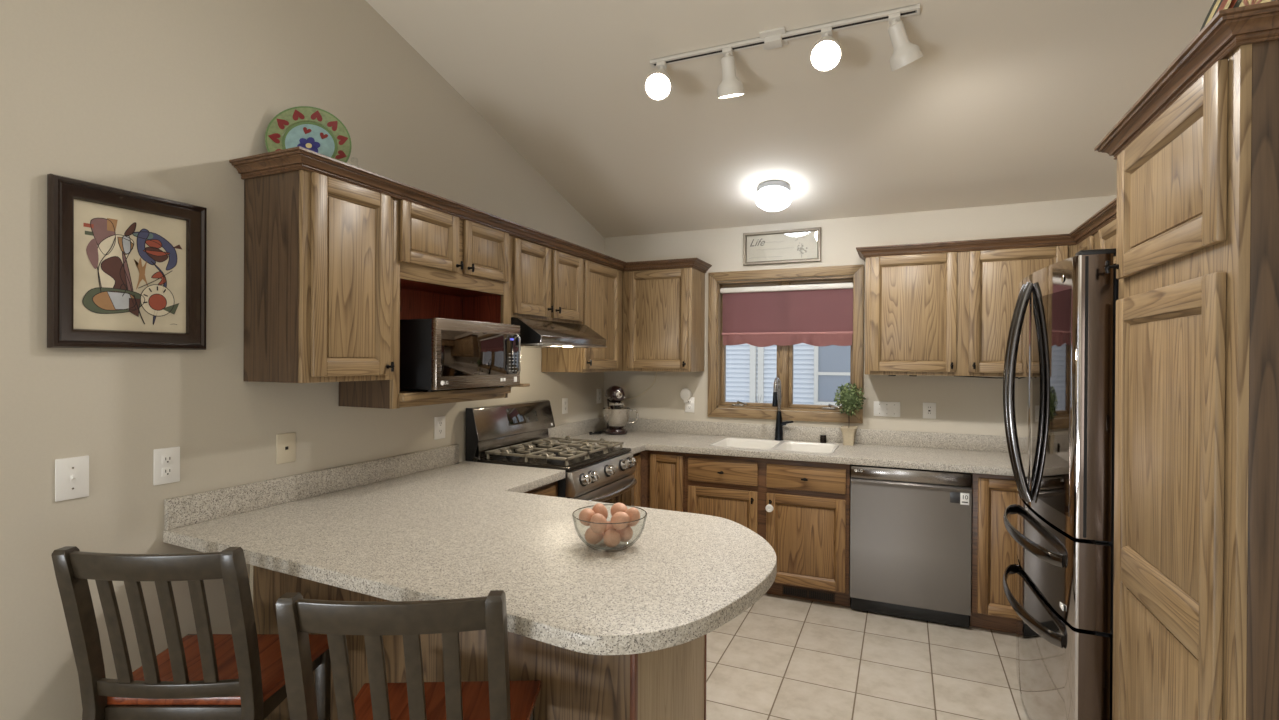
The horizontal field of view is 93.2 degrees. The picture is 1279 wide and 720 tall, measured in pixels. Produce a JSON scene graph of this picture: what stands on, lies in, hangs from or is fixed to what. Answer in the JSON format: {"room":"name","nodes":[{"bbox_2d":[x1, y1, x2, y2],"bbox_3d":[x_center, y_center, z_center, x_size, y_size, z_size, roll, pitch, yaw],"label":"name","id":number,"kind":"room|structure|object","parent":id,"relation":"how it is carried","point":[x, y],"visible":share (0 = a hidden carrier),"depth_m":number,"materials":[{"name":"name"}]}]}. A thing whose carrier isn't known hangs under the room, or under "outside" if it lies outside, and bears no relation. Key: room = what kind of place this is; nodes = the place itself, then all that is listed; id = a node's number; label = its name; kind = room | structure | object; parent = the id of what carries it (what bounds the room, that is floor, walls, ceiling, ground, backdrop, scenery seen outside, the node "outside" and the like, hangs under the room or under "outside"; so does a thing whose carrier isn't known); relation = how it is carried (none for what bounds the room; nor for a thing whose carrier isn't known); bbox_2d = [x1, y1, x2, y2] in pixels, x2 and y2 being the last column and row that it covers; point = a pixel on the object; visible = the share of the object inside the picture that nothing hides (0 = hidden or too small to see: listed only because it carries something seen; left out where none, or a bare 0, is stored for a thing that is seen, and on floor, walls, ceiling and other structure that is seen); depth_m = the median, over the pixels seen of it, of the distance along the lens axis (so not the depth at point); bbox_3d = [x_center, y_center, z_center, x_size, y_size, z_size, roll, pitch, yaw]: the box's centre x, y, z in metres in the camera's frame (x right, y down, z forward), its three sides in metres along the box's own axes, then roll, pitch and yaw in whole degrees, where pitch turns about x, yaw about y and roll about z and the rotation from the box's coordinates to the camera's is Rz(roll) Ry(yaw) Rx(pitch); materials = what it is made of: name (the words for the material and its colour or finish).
{"room":"kitchen","nodes":[
{"label":"kitchen","id":0,"kind":"room"},
{"bbox_2d":[0,0,604,719],"bbox_3d":[-2.217,-0.375,0.596,0.120,3.686,9.400,0,0,24],"label":"wall","id":1,"kind":"structure","parent":0,"point":[157,98],"depth_m":1.99,"materials":[{"name":"paint"}]},
{"bbox_2d":[55,456,88,501],"bbox_3d":[-1.642,0.341,1.754,0.016,0.121,0.078,0,0,24],"label":"light switch","id":2,"kind":"object","parent":1,"relation":"attached to","point":[71,474],"visible":1,"depth_m":1.75,"materials":[{"name":"white plastic"}]},
{"bbox_2d":[47,174,206,349],"bbox_3d":[-1.573,-0.281,1.887,0.029,0.488,0.413,0,0,24],"label":"framed picture","id":3,"kind":"object","parent":1,"relation":"attached to","point":[126,269],"visible":1,"depth_m":1.86,"materials":[{"name":"paper"}]},
{"bbox_2d":[74,199,185,332],"bbox_3d":[-1.583,-0.281,1.891,0.004,0.388,0.313,0,0,24],"label":"print","id":4,"kind":"object","parent":3,"relation":"attached to","point":[130,257],"depth_m":1.88,"materials":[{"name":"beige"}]},
{"bbox_2d":[153,446,179,485],"bbox_3d":[-1.548,0.344,1.982,0.008,0.117,0.077,0,0,24],"label":"wall outlet","id":5,"kind":"object","parent":1,"relation":"attached to","point":[166,461],"visible":1,"depth_m":1.98,"materials":[{"name":"white plastic"}]},
{"bbox_2d":[162,455,172,464],"bbox_3d":[-1.546,0.324,1.980,0.003,0.029,0.033,0,0,24],"label":"receptacle","id":6,"kind":"object","parent":5,"relation":"attached to","point":[166,459],"depth_m":1.98,"materials":[{"name":"white plastic"}]},
{"bbox_2d":[162,467,172,476],"bbox_3d":[-1.546,0.364,1.981,0.003,0.029,0.033,0,0,24],"label":"receptacle","id":7,"kind":"object","parent":5,"relation":"attached to","point":[166,471],"depth_m":1.98,"materials":[{"name":"white plastic"}]},
{"bbox_2d":[276,432,295,463],"bbox_3d":[-1.381,0.342,2.365,0.008,0.115,0.080,0,0,24],"label":"phone jack","id":8,"kind":"object","parent":1,"relation":"attached to","point":[285,443],"visible":1,"depth_m":2.36,"materials":[{"name":"beige plastic"}]},
{"bbox_2d":[164,444,458,529],"bbox_3d":[-1.264,0.502,2.621,0.019,0.100,1.413,0,0,24],"label":"backsplash","id":9,"kind":"structure","parent":1,"relation":"attached to","point":[181,511],"depth_m":2.38,"materials":[{"name":"laminate"}]},
{"bbox_2d":[244,170,394,382],"bbox_3d":[-1.199,-0.298,2.324,0.363,0.749,0.406,0,0,24],"label":"upper cabinet","id":10,"kind":"object","parent":1,"relation":"attached to","point":[318,248],"visible":0.99,"depth_m":2.18,"materials":[{"name":"brown wood"}]},
{"bbox_2d":[265,106,351,162],"bbox_3d":[-1.260,-0.829,2.308,0.220,0.309,0.214,0,0,24],"label":"oval platter","id":11,"kind":"object","parent":10,"relation":"on","point":[318,130],"visible":0.58,"depth_m":2.33,"materials":[{"name":"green ceramic"}]},
{"bbox_2d":[229,146,711,272],"bbox_3d":[-0.447,-0.688,3.331,0.590,0.056,3.050,0,0,30],"label":"crown molding","id":12,"kind":"structure","parent":10,"relation":"attached to","point":[295,158],"depth_m":2.52,"materials":[{"name":"brown wood"}]},
{"bbox_2d":[339,198,510,408],"bbox_3d":[-0.957,-0.239,2.881,0.363,0.868,0.806,0,0,24],"label":"upper cabinet","id":13,"kind":"object","parent":1,"relation":"attached to","point":[447,266],"visible":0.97,"depth_m":2.76,"materials":[{"name":"brown wood"}]},
{"bbox_2d":[399,386,510,407],"bbox_3d":[-0.971,0.164,2.887,0.336,0.062,0.769,0,0,24],"label":"shelf","id":14,"kind":"object","parent":13,"relation":"attached to","point":[407,397],"depth_m":2.75,"materials":[{"name":"brown wood"}]},
{"bbox_2d":[400,318,520,391],"bbox_3d":[-0.890,-0.025,2.881,0.412,0.316,0.606,0,0,24],"label":"microwave","id":15,"kind":"object","parent":13,"relation":"on","point":[436,353],"visible":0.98,"depth_m":2.65,"materials":[{"name":"silver metal"}]},
{"bbox_2d":[508,383,529,386],"bbox_3d":[-0.689,0.125,3.165,0.235,0.016,0.060,0,0,24],"label":"board","id":16,"kind":"object","parent":13,"relation":"on","point":[521,384],"visible":0.49,"depth_m":3.11,"materials":[{"name":"brown wood"}]},
{"bbox_2d":[434,416,444,439],"bbox_3d":[-1.039,0.349,3.150,0.008,0.117,0.078,0,0,24],"label":"wall outlet","id":17,"kind":"object","parent":1,"relation":"attached to","point":[439,423],"visible":1,"depth_m":3.14,"materials":[{"name":"white plastic"}]},
{"bbox_2d":[511,236,583,323],"bbox_3d":[-0.640,-0.454,3.604,0.363,0.440,0.773,0,0,24],"label":"upper cabinet","id":18,"kind":"object","parent":1,"relation":"attached to","point":[547,284],"visible":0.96,"depth_m":3.47,"materials":[{"name":"brown wood"}]},
{"bbox_2d":[511,317,606,347],"bbox_3d":[-0.581,-0.155,3.578,0.494,0.150,0.754,0,0,24],"label":"range hood","id":19,"kind":"object","parent":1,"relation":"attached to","point":[534,333],"visible":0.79,"depth_m":3.37,"materials":[{"name":"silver metal"}]},
{"bbox_2d":[562,398,567,413],"bbox_3d":[-0.531,0.322,4.314,0.008,0.112,0.076,0,0,24],"label":"wall outlet","id":20,"kind":"object","parent":1,"relation":"attached to","point":[564,400],"visible":1,"depth_m":4.30,"materials":[{"name":"white plastic"}]},
{"bbox_2d":[548,417,604,440],"bbox_3d":[-0.456,0.500,4.475,0.018,0.100,0.879,0,0,24],"label":"backsplash","id":21,"kind":"structure","parent":1,"relation":"attached to","point":[572,429],"depth_m":4.45,"materials":[{"name":"laminate"}]},
{"bbox_2d":[541,258,622,371],"bbox_3d":[-0.363,-0.300,4.241,0.363,0.749,0.612,0,0,24],"label":"upper cabinet","id":22,"kind":"object","parent":1,"relation":"attached to","point":[603,285],"visible":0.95,"depth_m":4.09,"materials":[{"name":"brown wood"}]},
{"bbox_2d":[597,388,600,402],"bbox_3d":[-0.320,0.279,4.798,0.008,0.116,0.076,0,0,24],"label":"wall outlet","id":23,"kind":"object","parent":1,"relation":"attached to","point":[598,390],"visible":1,"depth_m":4.79,"materials":[{"name":"white plastic"}]},
{"bbox_2d":[365,0,1213,237],"bbox_3d":[0.631,-1.624,-0.625,6.300,1.388,9.640,0,0,24],"label":"ceiling","id":24,"kind":"structure","parent":0,"point":[1005,101],"depth_m":3.02,"materials":[{"name":"white paint"}]},
{"bbox_2d":[755,180,791,210],"bbox_3d":[0.854,-1.046,3.855,0.228,0.165,0.228,0,0,24],"label":"ceiling light","id":25,"kind":"object","parent":24,"relation":"attached to","point":[772,195],"visible":1,"depth_m":3.78,"materials":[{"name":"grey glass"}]},
{"bbox_2d":[644,4,922,100],"bbox_3d":[0.589,-1.313,2.636,1.178,0.239,0.266,0,0,24],"label":"track light","id":26,"kind":"object","parent":24,"relation":"attached to","point":[826,54],"visible":1,"depth_m":2.60,"materials":[{"name":"white metal"}]},
{"bbox_2d":[840,426,857,445],"bbox_3d":[1.399,0.502,4.044,0.108,0.120,0.108,0,0,24],"label":"pot","id":27,"kind":"object","parent":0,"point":[848,432],"depth_m":4.01,"materials":[{"name":"ceramic"}]},
{"bbox_2d":[604,195,1116,435],"bbox_3d":[1.326,0.248,4.255,3.700,2.455,0.140,0,0,24],"label":"wall","id":28,"kind":"structure","parent":0,"point":[964,405],"depth_m":4.05,"materials":[{"name":"paint"}]},
{"bbox_2d":[605,371,656,398],"bbox_3d":[-0.064,0.192,4.766,0.444,0.234,0.031,0,0,24],"label":"power cord","id":29,"kind":"object","parent":28,"relation":"attached to","point":[656,371],"visible":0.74,"depth_m":4.73,"materials":[{"name":"beige plastic"}]},
{"bbox_2d":[622,267,704,371],"bbox_3d":[0.031,-0.298,4.543,0.844,0.749,0.363,0,0,24],"label":"upper cabinet","id":30,"kind":"object","parent":28,"relation":"attached to","point":[663,322],"visible":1,"depth_m":4.36,"materials":[{"name":"brown wood"}]},
{"bbox_2d":[685,397,693,412],"bbox_3d":[0.379,0.334,4.587,0.076,0.116,0.008,0,0,24],"label":"wall outlet","id":31,"kind":"object","parent":28,"relation":"attached to","point":[689,407],"visible":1,"depth_m":4.58,"materials":[{"name":"white plastic"}]},
{"bbox_2d":[680,388,690,402],"bbox_3d":[0.350,0.263,4.578,0.088,0.111,0.031,0,0,24],"label":"air freshener","id":32,"kind":"object","parent":31,"relation":"attached to","point":[685,393],"visible":1,"depth_m":4.57,"materials":[{"name":"white plastic"}]},
{"bbox_2d":[743,227,820,265],"bbox_3d":[1.009,-0.811,4.304,0.547,0.236,0.020,0,0,24],"label":"framed plaque","id":33,"kind":"object","parent":28,"relation":"attached to","point":[804,244],"visible":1,"depth_m":4.30,"materials":[{"name":"white paper"}]},
{"bbox_2d":[708,264,863,423],"bbox_3d":[1.041,-0.116,4.367,1.089,1.075,0.162,0,0,24],"label":"window","id":34,"kind":"structure","parent":28,"relation":"in","point":[718,406],"depth_m":4.36,"materials":[{"name":"brown wood"}]},
{"bbox_2d":[720,283,852,346],"bbox_3d":[1.034,-0.318,4.328,0.944,0.440,0.059,0,0,24],"label":"window shade","id":35,"kind":"object","parent":34,"relation":"attached to","point":[811,314],"visible":1,"depth_m":4.31,"materials":[{"name":"red fabric"}]},
{"bbox_2d":[605,418,1008,452],"bbox_3d":[1.301,0.511,4.179,3.438,0.100,0.019,0,0,24],"label":"backsplash","id":36,"kind":"structure","parent":28,"relation":"attached to","point":[992,443],"depth_m":4.17,"materials":[{"name":"laminate"}]},
{"bbox_2d":[874,401,899,416],"bbox_3d":[1.648,0.323,4.029,0.165,0.100,0.016,0,0,24],"label":"light switch","id":37,"kind":"object","parent":28,"relation":"attached to","point":[886,409],"visible":1,"depth_m":4.03,"materials":[{"name":"white plastic"}]},
{"bbox_2d":[923,402,935,418],"bbox_3d":[1.885,0.325,3.931,0.078,0.104,0.008,0,0,24],"label":"wall outlet","id":38,"kind":"object","parent":28,"relation":"attached to","point":[929,409],"visible":1,"depth_m":3.93,"materials":[{"name":"white plastic"}]},
{"bbox_2d":[926,405,931,415],"bbox_3d":[1.884,0.325,3.929,0.034,0.068,0.003,0,0,24],"label":"receptacle","id":39,"kind":"object","parent":38,"relation":"attached to","point":[928,407],"depth_m":3.93,"materials":[{"name":"white plastic"}]},
{"bbox_2d":[865,245,1075,378],"bbox_3d":[2.140,-0.276,3.624,1.466,0.764,0.363,0,0,24],"label":"upper cabinet","id":40,"kind":"object","parent":28,"relation":"attached to","point":[947,313],"visible":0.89,"depth_m":3.61,"materials":[{"name":"brown wood"}]},
{"bbox_2d":[706,593,1030,719],"bbox_3d":[0.577,1.548,-0.620,6.200,0.120,9.600,0,0,24],"label":"floor","id":41,"kind":"structure","parent":0,"point":[782,657],"depth_m":2.91,"materials":[{"name":"tile"}]},
{"bbox_2d":[51,546,330,719],"bbox_3d":[-1.243,0.971,1.747,0.495,0.997,0.505,0,0,0],"label":"counter stool","id":42,"kind":"object","parent":41,"relation":"on","point":[203,675],"visible":0.94,"depth_m":1.57,"materials":[{"name":"black paint"}]},
{"bbox_2d":[275,590,540,719],"bbox_3d":[-0.517,0.976,1.462,0.495,0.997,0.505,0,0,-2],"label":"counter stool","id":43,"kind":"object","parent":41,"relation":"on","point":[497,698],"visible":1,"depth_m":1.25,"materials":[{"name":"black paint"}]},
{"bbox_2d":[250,565,706,719],"bbox_3d":[-0.599,1.035,2.217,1.563,0.872,0.638,0,0,24],"label":"base cabinet","id":44,"kind":"object","parent":41,"relation":"on","point":[667,683],"visible":0.07,"depth_m":1.82,"materials":[{"name":"brown wood"}]},
{"bbox_2d":[163,461,776,654],"bbox_3d":[-0.412,0.579,2.231,1.893,0.041,1.569,0,0,24],"label":"countertop","id":45,"kind":"structure","parent":44,"relation":"on","point":[464,529],"depth_m":1.76,"materials":[{"name":"stone"}]},
{"bbox_2d":[572,504,646,551],"bbox_3d":[-0.090,0.511,1.824,0.225,0.102,0.225,0,0,24],"label":"glass bowl","id":46,"kind":"object","parent":45,"relation":"on","point":[603,504],"visible":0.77,"depth_m":1.78,"materials":[{"name":"clear glass"}]},
{"bbox_2d":[579,508,594,525],"bbox_3d":[-0.158,0.473,1.830,0.054,0.054,0.058,0,0,24],"label":"egg","id":47,"kind":"object","parent":46,"relation":"in","point":[585,514],"visible":0.79,"depth_m":1.81,"materials":[{"name":"brown food"}]},
{"bbox_2d":[585,528,603,543],"bbox_3d":[-0.134,0.523,1.811,0.061,0.053,0.051,0,0,24],"label":"egg","id":48,"kind":"object","parent":46,"relation":"in","point":[591,537],"visible":0.77,"depth_m":1.79,"materials":[{"name":"brown food"}]},
{"bbox_2d":[590,513,606,533],"bbox_3d":[-0.121,0.476,1.774,0.052,0.060,0.054,0,0,24],"label":"egg","id":49,"kind":"object","parent":46,"relation":"in","point":[597,518],"visible":0.98,"depth_m":1.75,"materials":[{"name":"brown food"}]},
{"bbox_2d":[592,503,607,518],"bbox_3d":[-0.124,0.470,1.870,0.051,0.061,0.053,0,0,24],"label":"egg","id":50,"kind":"object","parent":46,"relation":"in","point":[599,508],"visible":0.56,"depth_m":1.85,"materials":[{"name":"brown food"}]},
{"bbox_2d":[604,521,615,533],"bbox_3d":[-0.095,0.523,1.867,0.053,0.052,0.061,0,0,24],"label":"egg","id":51,"kind":"object","parent":46,"relation":"in","point":[609,526],"visible":0.09,"depth_m":1.85,"materials":[{"name":"brown food"}]},
{"bbox_2d":[603,529,620,546],"bbox_3d":[-0.083,0.524,1.782,0.052,0.052,0.062,0,0,24],"label":"egg","id":52,"kind":"object","parent":46,"relation":"in","point":[611,538],"visible":1,"depth_m":1.76,"materials":[{"name":"brown food"}]},
{"bbox_2d":[610,503,627,515],"bbox_3d":[-0.061,0.469,1.885,0.060,0.052,0.054,0,0,24],"label":"egg","id":53,"kind":"object","parent":46,"relation":"in","point":[617,507],"visible":0.58,"depth_m":1.87,"materials":[{"name":"brown food"}]},
{"bbox_2d":[611,512,629,529],"bbox_3d":[-0.056,0.473,1.788,0.059,0.054,0.052,0,0,24],"label":"egg","id":54,"kind":"object","parent":46,"relation":"in","point":[619,517],"visible":0.94,"depth_m":1.77,"materials":[{"name":"brown food"}]},
{"bbox_2d":[617,526,632,541],"bbox_3d":[-0.045,0.523,1.834,0.057,0.052,0.057,0,0,24],"label":"egg","id":55,"kind":"object","parent":46,"relation":"in","point":[626,534],"visible":0.7,"depth_m":1.81,"materials":[{"name":"brown food"}]},
{"bbox_2d":[625,507,639,526],"bbox_3d":[-0.024,0.475,1.840,0.054,0.059,0.052,0,0,24],"label":"egg","id":56,"kind":"object","parent":46,"relation":"in","point":[634,514],"visible":0.75,"depth_m":1.82,"materials":[{"name":"brown food"}]},
{"bbox_2d":[524,481,557,496],"bbox_3d":[-0.792,1.032,2.958,0.617,0.872,0.538,0,0,24],"label":"base cabinet","id":57,"kind":"object","parent":41,"relation":"on","point":[551,489],"visible":0.02,"depth_m":2.97,"materials":[{"name":"brown wood"}]},
{"bbox_2d":[465,400,636,505],"bbox_3d":[-0.451,0.864,3.522,0.755,1.207,0.788,0,0,24],"label":"gas range","id":58,"kind":"object","parent":41,"relation":"on","point":[512,432],"visible":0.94,"depth_m":3.42,"materials":[{"name":"silver metal"}]},
{"bbox_2d":[477,446,630,471],"bbox_3d":[-0.471,0.551,3.531,0.588,0.022,0.754,0,0,24],"label":"cooktop","id":59,"kind":"object","parent":58,"relation":"in","point":[589,462],"depth_m":3.30,"materials":[{"name":"black metal"}]},
{"bbox_2d":[632,450,684,511],"bbox_3d":[-0.061,1.031,4.280,0.902,0.872,0.919,0,0,24],"label":"base cabinet","id":60,"kind":"object","parent":41,"relation":"on","point":[659,475],"visible":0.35,"depth_m":4.02,"materials":[{"name":"brown wood"}]},
{"bbox_2d":[556,430,1013,475],"bbox_3d":[1.111,0.582,3.768,3.457,0.041,0.925,0,0,24],"label":"countertop","id":61,"kind":"structure","parent":60,"relation":"on","point":[951,460],"depth_m":3.72,"materials":[{"name":"laminate"}]},
{"bbox_2d":[589,385,637,434],"bbox_3d":[-0.221,0.368,4.558,0.320,0.364,0.294,0,0,-38],"label":"stand mixer","id":62,"kind":"object","parent":61,"relation":"on","point":[616,417],"visible":1,"depth_m":4.49,"materials":[{"name":"silver metal"}]},
{"bbox_2d":[602,407,637,428],"bbox_3d":[-0.150,0.432,4.541,0.262,0.151,0.212,0,0,24],"label":"bowl","id":63,"kind":"object","parent":62,"relation":"on","point":[614,417],"depth_m":4.48,"materials":[{"name":"silver metal"}]},
{"bbox_2d":[709,438,838,453],"bbox_3d":[0.894,0.640,4.013,0.782,0.164,0.450,0,0,24],"label":"sink","id":64,"kind":"object","parent":61,"relation":"in","point":[825,448],"visible":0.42,"depth_m":4.16,"materials":[{"name":"white ceramic"}]},
{"bbox_2d":[772,377,793,440],"bbox_3d":[0.960,0.335,4.203,0.190,0.448,0.129,0,0,-35],"label":"faucet","id":65,"kind":"object","parent":61,"relation":"on","point":[776,402],"visible":1,"depth_m":4.24,"materials":[{"name":"black metal"}]},
{"bbox_2d":[820,435,825,442],"bbox_3d":[1.258,0.534,4.141,0.042,0.054,0.044,0,0,24],"label":"air gap cap","id":66,"kind":"object","parent":61,"relation":"on","point":[822,437],"visible":1,"depth_m":4.12,"materials":[{"name":"brown metal"}]},
{"bbox_2d":[833,382,865,445],"bbox_3d":[1.402,0.351,4.034,0.210,0.423,0.191,0,0,24],"label":"potted topiary","id":67,"kind":"object","parent":61,"relation":"on","point":[848,397],"visible":1,"depth_m":4.01,"materials":[{"name":"plant"}]},
{"bbox_2d":[685,453,850,606],"bbox_3d":[0.876,1.038,4.017,1.024,0.872,0.652,0,0,24],"label":"base cabinet","id":68,"kind":"object","parent":41,"relation":"on","point":[807,528],"visible":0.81,"depth_m":3.69,"materials":[{"name":"brown wood"}]},
{"bbox_2d":[765,504,772,511],"bbox_3d":[0.795,0.895,3.699,0.048,0.062,0.024,0,0,24],"label":"lock","id":69,"kind":"object","parent":68,"relation":"hanging from","point":[769,508],"visible":1,"depth_m":3.69,"materials":[{"name":"white plastic"}]},
{"bbox_2d":[782,585,834,602],"bbox_3d":[1.040,1.435,3.724,0.315,0.056,0.006,0,0,24],"label":"floor register","id":70,"kind":"object","parent":68,"relation":"attached to","point":[786,590],"visible":1,"depth_m":3.72,"materials":[{"name":"brown metal"}]},
{"bbox_2d":[850,465,971,627],"bbox_3d":[1.631,1.039,3.671,0.623,0.856,0.589,0,0,24],"label":"dishwasher","id":71,"kind":"object","parent":41,"relation":"on","point":[910,529],"visible":0.99,"depth_m":3.41,"materials":[{"name":"silver metal"}]},
{"bbox_2d":[859,465,970,473],"bbox_3d":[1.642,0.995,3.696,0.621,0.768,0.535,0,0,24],"label":"control panel","id":72,"kind":"object","parent":71,"relation":"in","point":[859,465],"depth_m":3.43,"materials":[{"name":"black"}]},
{"bbox_2d":[970,473,1016,632],"bbox_3d":[2.344,1.048,3.396,0.891,0.872,0.617,0,0,24],"label":"base cabinet","id":73,"kind":"object","parent":41,"relation":"on","point":[993,549],"visible":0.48,"depth_m":3.26,"materials":[{"name":"brown wood"}]},
{"bbox_2d":[1003,248,1118,719],"bbox_3d":[1.874,0.555,2.299,0.848,1.836,0.921,0,0,24],"label":"refrigerator","id":74,"kind":"object","parent":41,"relation":"on","point":[1062,332],"visible":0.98,"depth_m":2.06,"materials":[{"name":"silver metal"}]},
{"bbox_2d":[1104,40,1278,719],"bbox_3d":[1.629,0.416,1.471,0.673,2.140,0.753,0,0,24],"label":"pantry cabinet","id":75,"kind":"object","parent":41,"relation":"on","point":[1196,581],"visible":1,"depth_m":1.34,"materials":[{"name":"brown wood"}]},
{"bbox_2d":[856,0,1278,260],"bbox_3d":[1.634,-0.673,2.521,1.520,0.056,2.790,0,0,24],"label":"crown molding","id":76,"kind":"structure","parent":75,"relation":"attached to","point":[1229,29],"depth_m":1.55,"materials":[{"name":"brown wood"}]},
{"bbox_2d":[1200,0,1275,30],"bbox_3d":[1.466,-0.834,1.433,0.170,0.356,0.524,0,0,24],"label":"platter","id":77,"kind":"object","parent":75,"relation":"on","point":[1217,5],"visible":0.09,"depth_m":1.57,"materials":[{"name":"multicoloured ceramic"}]},
{"label":"outside","id":78,"kind":"structure","parent":0,"visible":0},
{"bbox_3d":[1.717,2.143,7.010,14.000,0.150,4.900,0,0,24],"label":"ground","id":79,"kind":"structure","parent":78,"visible":0},
{"bbox_2d":[726,343,850,405],"bbox_3d":[2.182,-0.087,9.293,9.000,4.300,0.240,0,0,24],"label":"neighbor house","id":80,"kind":"structure","parent":79,"relation":"on","point":[751,371],"depth_m":9.16,"materials":[{"name":"white plastic"}]},
{"bbox_3d":[2.390,-0.101,2.210,0.120,3.178,2.760,0,0,24],"label":"wall","id":81,"kind":"structure","parent":0,"visible":0},
{"bbox_2d":[1076,219,1115,263],"bbox_3d":[2.255,-0.524,2.522,0.378,0.260,1.673,0,0,24],"label":"upper cabinet","id":82,"kind":"object","parent":81,"relation":"attached to","point":[1105,238],"visible":0.18,"depth_m":2.90,"materials":[{"name":"brown wood"}]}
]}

